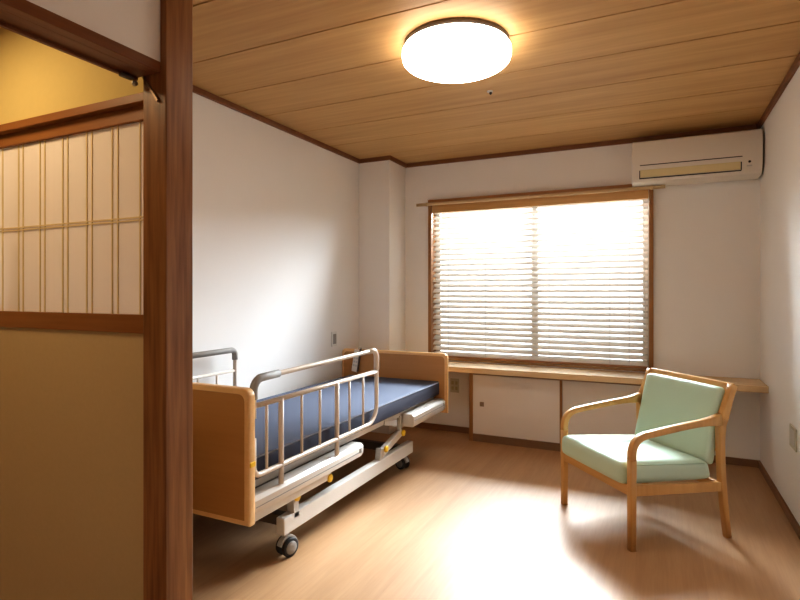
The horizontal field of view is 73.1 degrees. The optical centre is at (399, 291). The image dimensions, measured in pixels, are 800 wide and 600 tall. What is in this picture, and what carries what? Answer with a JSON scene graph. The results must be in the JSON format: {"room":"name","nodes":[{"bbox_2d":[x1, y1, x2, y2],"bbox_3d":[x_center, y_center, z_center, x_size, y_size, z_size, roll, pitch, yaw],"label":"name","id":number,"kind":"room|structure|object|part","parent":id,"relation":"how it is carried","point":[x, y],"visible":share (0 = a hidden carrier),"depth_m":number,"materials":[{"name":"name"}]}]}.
{"room":"care facility","nodes":[
{"label":"care facility","id":0,"kind":"room"},
{"bbox_2d":[0,27,142,124],"bbox_3d":[-1.530,-0.910,2.197,1.745,0.470,0.045,0,0,26],"label":"wall","id":1,"kind":"structure","parent":0,"point":[37,79],"depth_m":2.10,"materials":[{"name":"paint"}]},
{"bbox_2d":[0,105,142,599],"bbox_3d":[-1.199,0.355,2.031,1.085,2.010,0.032,0,0,26],"label":"door","id":2,"kind":"structure","parent":1,"relation":"in","point":[71,191],"depth_m":2.05,"materials":[{"name":"brown wood"}]},
{"bbox_3d":[-1.199,-0.624,2.031,1.085,0.053,0.028,0,0,26],"label":"rail","id":3,"kind":"part","parent":2,"relation":"part of","materials":[{"name":"brown wood"}]},
{"bbox_3d":[-1.199,0.112,2.031,1.085,0.065,0.032,0,0,26],"label":"rail","id":4,"kind":"part","parent":2,"relation":"part of","materials":[{"name":"brown wood"}]},
{"bbox_3d":[-1.198,0.737,2.032,1.085,1.186,0.018,0,0,26],"label":"panel","id":5,"kind":"part","parent":2,"relation":"part of","materials":[{"name":"brown wood"}]},
{"bbox_2d":[0,92,142,134],"bbox_3d":[-1.535,-0.663,2.185,1.745,0.030,0.070,0,0,26],"label":"trim","id":6,"kind":"structure","parent":1,"relation":"attached to","point":[132,100],"depth_m":1.99,"materials":[{"name":"brown wood"}]},
{"bbox_2d":[27,0,159,61],"bbox_3d":[-1.371,0.107,0.424,0.070,2.505,2.784,0,0,26],"label":"wall partition","id":7,"kind":"structure","parent":0,"point":[134,24],"depth_m":1.54,"materials":[{"name":"white paint"}]},
{"bbox_2d":[0,0,159,80],"bbox_3d":[-1.130,-0.689,0.975,0.114,0.041,1.584,0,0,26],"label":"lintel","id":8,"kind":"object","parent":7,"relation":"attached to","point":[25,18],"visible":0.9,"depth_m":1.45,"materials":[{"name":"brown wood"}]},
{"bbox_2d":[193,93,358,399],"bbox_3d":[-0.899,0.028,3.663,0.100,2.345,3.145,0,0,26],"label":"wall","id":9,"kind":"structure","parent":0,"point":[276,211],"depth_m":3.60,"materials":[{"name":"white paint"}]},
{"bbox_2d":[193,85,359,163],"bbox_3d":[-0.934,-1.129,3.447,0.022,0.033,2.725,0,0,26],"label":"trim","id":10,"kind":"structure","parent":9,"relation":"attached to","point":[197,90],"depth_m":3.56,"materials":[{"name":"brown wood"}]},
{"bbox_2d":[331,331,336,346],"bbox_3d":[-0.525,0.375,4.318,0.009,0.120,0.076,0,0,26],"label":"wall outlet","id":11,"kind":"object","parent":9,"relation":"attached to","point":[334,333],"visible":1,"depth_m":4.31,"materials":[{"name":"white plastic"}]},
{"bbox_2d":[333,334,335,343],"bbox_3d":[-0.522,0.375,4.317,0.002,0.080,0.044,0,0,26],"label":"socket","id":12,"kind":"object","parent":11,"relation":"attached to","point":[334,335],"depth_m":4.31,"materials":[{"name":"grey plastic"}]},
{"bbox_2d":[359,160,404,433],"bbox_3d":[-0.154,0.028,4.761,0.297,2.345,0.320,0,0,26],"label":"wall","id":13,"kind":"structure","parent":0,"point":[381,183],"depth_m":4.63,"materials":[{"name":"white paint"}]},
{"bbox_2d":[360,155,407,167],"bbox_3d":[-0.149,-1.129,4.747,0.319,0.033,0.342,0,0,26],"label":"trim","id":14,"kind":"structure","parent":13,"relation":"attached to","point":[383,158],"depth_m":4.60,"materials":[{"name":"brown wood"}]},
{"bbox_2d":[193,0,799,163],"bbox_3d":[-0.515,-1.185,1.903,4.030,0.080,6.390,0,0,26],"label":"ceiling","id":15,"kind":"structure","parent":0,"point":[333,73],"depth_m":2.79,"materials":[{"name":"brown wood"}]},
{"bbox_2d":[402,18,511,82],"bbox_3d":[0.259,-1.081,2.486,0.500,0.128,0.500,0,0,26],"label":"ceiling lamp","id":16,"kind":"object","parent":15,"relation":"attached to","point":[453,50],"visible":1,"depth_m":2.34,"materials":[{"name":"white plastic"}]},
{"bbox_3d":[0.259,-1.130,2.486,0.480,0.030,0.480,0,0,26],"label":"plate","id":17,"kind":"part","parent":16,"relation":"part of","materials":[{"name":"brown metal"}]},
{"bbox_2d":[193,426,799,599],"bbox_3d":[-0.127,1.350,1.718,3.170,0.300,6.390,0,0,26],"label":"floor","id":18,"kind":"structure","parent":0,"point":[466,519],"depth_m":2.60,"materials":[{"name":"brown wood"}]},
{"bbox_2d":[143,0,192,599],"bbox_3d":[-0.740,0.028,1.724,0.102,2.345,0.106,0,0,26],"label":"post","id":19,"kind":"object","parent":18,"relation":"on","point":[167,122],"visible":1,"depth_m":1.69,"materials":[{"name":"brown wood"}]},
{"bbox_2d":[119,72,158,101],"bbox_3d":[-0.801,-0.631,1.656,0.097,0.089,0.068,0,0,26],"label":"stay","id":20,"kind":"object","parent":19,"relation":"attached to","point":[126,76],"visible":1,"depth_m":1.67,"materials":[{"name":"brown metal"}]},
{"bbox_2d":[193,347,447,556],"bbox_3d":[-0.518,0.757,3.244,0.919,0.886,2.186,0,0,26],"label":"bed","id":21,"kind":"object","parent":18,"relation":"on","point":[225,486],"visible":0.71,"depth_m":2.42,"materials":[{"name":"brown wood"}]},
{"bbox_3d":[-0.982,0.636,2.278,0.871,0.484,0.043,0,0,26],"label":"veneer panel","id":22,"kind":"part","parent":21,"relation":"part of","materials":[{"name":"brown wood"}]},
{"bbox_3d":[-0.982,0.636,2.278,0.915,0.528,0.040,0,0,26],"label":"headboard","id":23,"kind":"part","parent":21,"relation":"part of","materials":[{"name":"brown wood"}]},
{"bbox_3d":[-1.149,0.585,2.843,0.023,0.509,0.813,0,0,26],"label":"rail","id":24,"kind":"part","parent":21,"relation":"part of","materials":[{"name":"metal"}]},
{"bbox_3d":[-0.504,0.630,2.290,0.023,0.361,0.023,0,0,26],"label":"rail post","id":25,"kind":"part","parent":21,"relation":"part of","materials":[{"name":"beige metal"}]},
{"bbox_3d":[-0.829,0.773,2.602,0.740,0.018,0.620,0,0,26],"label":"deck plate","id":26,"kind":"part","parent":21,"relation":"part of","materials":[{"name":"white metal"}]},
{"bbox_3d":[-0.356,0.530,2.599,0.023,0.426,1.056,0,0,26],"label":"rail","id":27,"kind":"part","parent":21,"relation":"part of","materials":[{"name":"beige metal"}]},
{"bbox_3d":[-0.314,0.630,2.688,0.023,0.361,0.023,0,0,26],"label":"rail post","id":28,"kind":"part","parent":21,"relation":"part of","materials":[{"name":"beige metal"}]},
{"bbox_3d":[-0.212,0.797,3.105,0.030,0.035,2.100,0,0,26],"label":"deck rail","id":29,"kind":"part","parent":21,"relation":"part of","materials":[{"name":"metal"}]},
{"bbox_2d":[255,375,438,479],"bbox_3d":[-0.500,0.714,3.244,0.772,0.100,2.086,0,0,26],"label":"mattress","id":30,"kind":"object","parent":21,"relation":"on","point":[395,395],"visible":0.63,"depth_m":3.10,"materials":[{"name":"blue fabric"}]},
{"bbox_2d":[352,347,361,371],"bbox_3d":[-0.339,0.543,4.343,0.087,0.197,0.069,0,0,26],"label":"remote","id":31,"kind":"object","parent":21,"relation":"hanging from","point":[356,360],"visible":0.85,"depth_m":4.31,"materials":[{"name":"grey plastic"}]},
{"bbox_3d":[-0.056,0.946,3.410,0.036,0.104,0.268,0,0,26],"label":"lift arm","id":32,"kind":"part","parent":21,"relation":"part of","materials":[{"name":"paint"}]},
{"bbox_3d":[-0.056,0.679,4.216,0.871,0.398,0.033,0,0,26],"label":"veneer panel","id":33,"kind":"part","parent":21,"relation":"part of","materials":[{"name":"brown wood"}]},
{"bbox_3d":[-0.056,0.679,4.216,0.915,0.442,0.030,0,0,26],"label":"footboard","id":34,"kind":"part","parent":21,"relation":"part of","materials":[{"name":"brown wood"}]},
{"bbox_2d":[469,373,640,451],"bbox_3d":[1.247,0.920,4.145,1.433,0.560,0.196,0,0,26],"label":"base cabinet","id":35,"kind":"object","parent":18,"relation":"on","point":[528,412],"visible":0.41,"depth_m":4.13,"materials":[{"name":"white wood"}]},
{"bbox_3d":[0.614,0.920,4.448,0.030,0.560,0.196,0,0,26],"label":"panel","id":36,"kind":"part","parent":35,"relation":"part of","materials":[{"name":"brown wood"}]},
{"bbox_3d":[0.899,0.903,4.220,0.679,0.473,0.018,0,0,26],"label":"sliding door","id":37,"kind":"part","parent":35,"relation":"part of","materials":[{"name":"white wood"}]},
{"bbox_3d":[1.536,0.903,3.942,0.676,0.473,0.018,0,0,26],"label":"sliding door","id":38,"kind":"part","parent":35,"relation":"part of","materials":[{"name":"white wood"}]},
{"bbox_2d":[560,368,736,551],"bbox_3d":[1.273,0.826,2.855,0.643,0.752,0.602,0,0,-15],"label":"armchair","id":39,"kind":"object","parent":18,"relation":"on","point":[682,419],"visible":1,"depth_m":2.69,"materials":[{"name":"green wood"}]},
{"bbox_3d":[0.931,0.990,3.058,0.035,0.420,0.032,0,0,-15],"label":"leg","id":40,"kind":"part","parent":39,"relation":"part of","materials":[{"name":"brown wood"}]},
{"bbox_3d":[1.004,0.925,2.783,0.024,0.050,0.544,0,0,-15],"label":"rail","id":41,"kind":"part","parent":39,"relation":"part of","materials":[{"name":"brown wood"}]},
{"bbox_3d":[1.165,0.687,3.120,0.520,0.187,0.034,0,0,-15],"label":"armrest","id":42,"kind":"part","parent":39,"relation":"part of","materials":[{"name":"brown wood"}]},
{"bbox_3d":[1.077,0.990,2.509,0.035,0.420,0.032,0,0,-15],"label":"leg","id":43,"kind":"part","parent":39,"relation":"part of","materials":[{"name":"brown wood"}]},
{"bbox_2d":[562,435,709,483],"bbox_3d":[1.215,0.861,2.840,0.522,0.132,0.530,0,0,-15],"label":"seat cushion","id":44,"kind":"object","parent":39,"relation":"on","point":[664,458],"depth_m":2.68,"materials":[{"name":"green fabric"}]},
{"bbox_3d":[1.437,0.910,3.192,0.077,0.584,0.032,0,0,-15],"label":"leg","id":45,"kind":"part","parent":39,"relation":"part of","materials":[{"name":"brown wood"}]},
{"bbox_3d":[1.454,0.557,3.197,0.112,0.211,0.032,0,0,-15],"label":"post","id":46,"kind":"part","parent":39,"relation":"part of","materials":[{"name":"brown wood"}]},
{"bbox_3d":[1.311,0.687,2.571,0.520,0.187,0.034,0,0,-15],"label":"armrest","id":47,"kind":"part","parent":39,"relation":"part of","materials":[{"name":"brown wood"}]},
{"bbox_3d":[1.324,0.933,2.575,0.487,0.073,0.024,0,0,-15],"label":"seat rail","id":48,"kind":"part","parent":39,"relation":"part of","materials":[{"name":"brown wood"}]},
{"bbox_2d":[635,373,724,463],"bbox_3d":[1.492,0.663,2.913,0.133,0.386,0.524,0,0,-15],"label":"cushion","id":49,"kind":"object","parent":39,"relation":"on","point":[664,399],"depth_m":2.85,"materials":[{"name":"green fabric"}]},
{"bbox_3d":[1.563,0.475,2.932,0.043,0.050,0.570,0,0,-15],"label":"rail","id":50,"kind":"part","parent":39,"relation":"part of","materials":[{"name":"brown wood"}]},
{"bbox_3d":[1.488,0.945,2.912,0.023,0.040,0.544,0,0,-15],"label":"rail","id":51,"kind":"part","parent":39,"relation":"part of","materials":[{"name":"brown wood"}]},
{"bbox_3d":[1.583,0.910,2.644,0.077,0.584,0.032,0,0,-15],"label":"leg","id":52,"kind":"part","parent":39,"relation":"part of","materials":[{"name":"brown wood"}]},
{"bbox_3d":[1.600,0.557,2.648,0.112,0.211,0.032,0,0,-15],"label":"post","id":53,"kind":"part","parent":39,"relation":"part of","materials":[{"name":"brown wood"}]},
{"bbox_2d":[405,143,759,459],"bbox_3d":[1.156,0.028,4.402,3.170,2.345,0.160,0,0,26],"label":"wall","id":54,"kind":"structure","parent":0,"point":[706,236],"depth_m":3.90,"materials":[{"name":"white paint"}]},
{"bbox_2d":[450,378,458,392],"bbox_3d":[0.469,0.802,4.636,0.080,0.120,0.009,0,0,26],"label":"wall outlet","id":55,"kind":"object","parent":54,"relation":"attached to","point":[454,383],"visible":1,"depth_m":4.63,"materials":[{"name":"beige plastic"}]},
{"bbox_2d":[428,184,652,371],"bbox_3d":[1.084,-0.104,4.406,1.782,1.396,0.174,0,0,26],"label":"window","id":56,"kind":"structure","parent":54,"relation":"in","point":[431,216],"depth_m":4.41,"materials":[{"name":"brown wood"}]},
{"bbox_3d":[0.728,-0.097,4.616,0.897,1.350,0.028,0,0,26],"label":"sash","id":57,"kind":"part","parent":56,"relation":"part of","materials":[{"name":"metal"}]},
{"bbox_3d":[1.084,-0.787,4.406,1.782,0.030,0.174,0,0,26],"label":"head frame","id":58,"kind":"part","parent":56,"relation":"part of","materials":[{"name":"brown wood"}]},
{"bbox_2d":[432,190,647,368],"bbox_3d":[1.063,-0.100,4.362,1.714,1.340,0.066,0,0,26],"label":"blind","id":59,"kind":"object","parent":56,"relation":"attached to","point":[638,195],"visible":0.87,"depth_m":4.31,"materials":[{"name":"white plastic"}]},
{"bbox_3d":[1.067,0.560,4.369,1.706,0.020,0.048,0,0,26],"label":"rail","id":60,"kind":"part","parent":59,"relation":"part of","materials":[{"name":"brown wood"}]},
{"bbox_3d":[1.789,-0.117,3.986,0.062,1.147,0.014,0,0,26],"label":"pull cord","id":61,"kind":"part","parent":59,"relation":"part of","materials":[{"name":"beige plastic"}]},
{"bbox_2d":[416,185,664,206],"bbox_3d":[1.030,-0.755,4.299,1.943,0.031,0.066,0,0,26],"label":"pole","id":62,"kind":"object","parent":56,"relation":"attached to","point":[651,187],"visible":1,"depth_m":4.21,"materials":[{"name":"brown wood"}]},
{"bbox_3d":[1.092,0.586,4.421,1.782,0.016,0.140,0,0,26],"label":"frame","id":63,"kind":"part","parent":56,"relation":"part of","materials":[{"name":"brown wood"}]},
{"bbox_3d":[1.492,-0.097,4.288,0.885,1.350,0.028,0,0,26],"label":"sash","id":64,"kind":"part","parent":56,"relation":"part of","materials":[{"name":"metal"}]},
{"bbox_2d":[407,124,759,167],"bbox_3d":[1.261,-1.129,4.251,2.650,0.033,0.022,0,0,26],"label":"trim","id":65,"kind":"structure","parent":54,"relation":"attached to","point":[754,126],"depth_m":4.16,"materials":[{"name":"brown wood"}]},
{"bbox_2d":[414,422,759,467],"bbox_3d":[1.252,1.175,4.260,2.673,0.050,0.012,0,0,26],"label":"baseboard","id":66,"kind":"structure","parent":54,"relation":"attached to","point":[729,460],"depth_m":4.59,"materials":[{"name":"brown wood"}]},
{"bbox_2d":[448,361,768,392],"bbox_3d":[1.185,0.617,4.118,2.670,0.043,0.324,0,0,26],"label":"shelf","id":67,"kind":"object","parent":54,"relation":"attached to","point":[625,377],"visible":0.56,"depth_m":3.99,"materials":[{"name":"brown wood"}]},
{"bbox_2d":[632,129,763,186],"bbox_3d":[2.052,-0.922,3.771,0.792,0.300,0.204,0,0,26],"label":"air conditioner","id":68,"kind":"object","parent":54,"relation":"attached to","point":[736,155],"visible":0.99,"depth_m":3.69,"materials":[{"name":"beige plastic"}]},
{"bbox_2d":[760,66,799,524],"bbox_3d":[1.215,0.028,0.966,0.100,2.345,6.190,0,0,26],"label":"wall","id":69,"kind":"structure","parent":0,"point":[780,177],"depth_m":3.08,"materials":[{"name":"white paint"}]},
{"bbox_2d":[757,52,799,128],"bbox_3d":[1.155,-1.129,0.982,0.022,0.033,5.968,0,0,26],"label":"trim","id":70,"kind":"structure","parent":69,"relation":"attached to","point":[796,63],"depth_m":3.00,"materials":[{"name":"brown wood"}]},
{"bbox_2d":[758,461,799,539],"bbox_3d":[1.162,1.175,0.984,0.012,0.050,5.978,0,0,26],"label":"baseboard","id":71,"kind":"structure","parent":69,"relation":"attached to","point":[782,503],"depth_m":3.02,"materials":[{"name":"brown wood"}]},
{"bbox_2d":[789,423,796,451],"bbox_3d":[2.018,0.748,2.773,0.009,0.115,0.145,0,0,26],"label":"wall outlet","id":72,"kind":"object","parent":69,"relation":"attached to","point":[792,430],"visible":1,"depth_m":2.75,"materials":[{"name":"beige plastic"}]},
{"bbox_2d":[790,428,793,445],"bbox_3d":[2.015,0.748,2.775,0.002,0.075,0.095,0,0,26],"label":"socket","id":73,"kind":"object","parent":72,"relation":"attached to","point":[791,429],"depth_m":2.78,"materials":[{"name":"grey plastic"}]}
]}

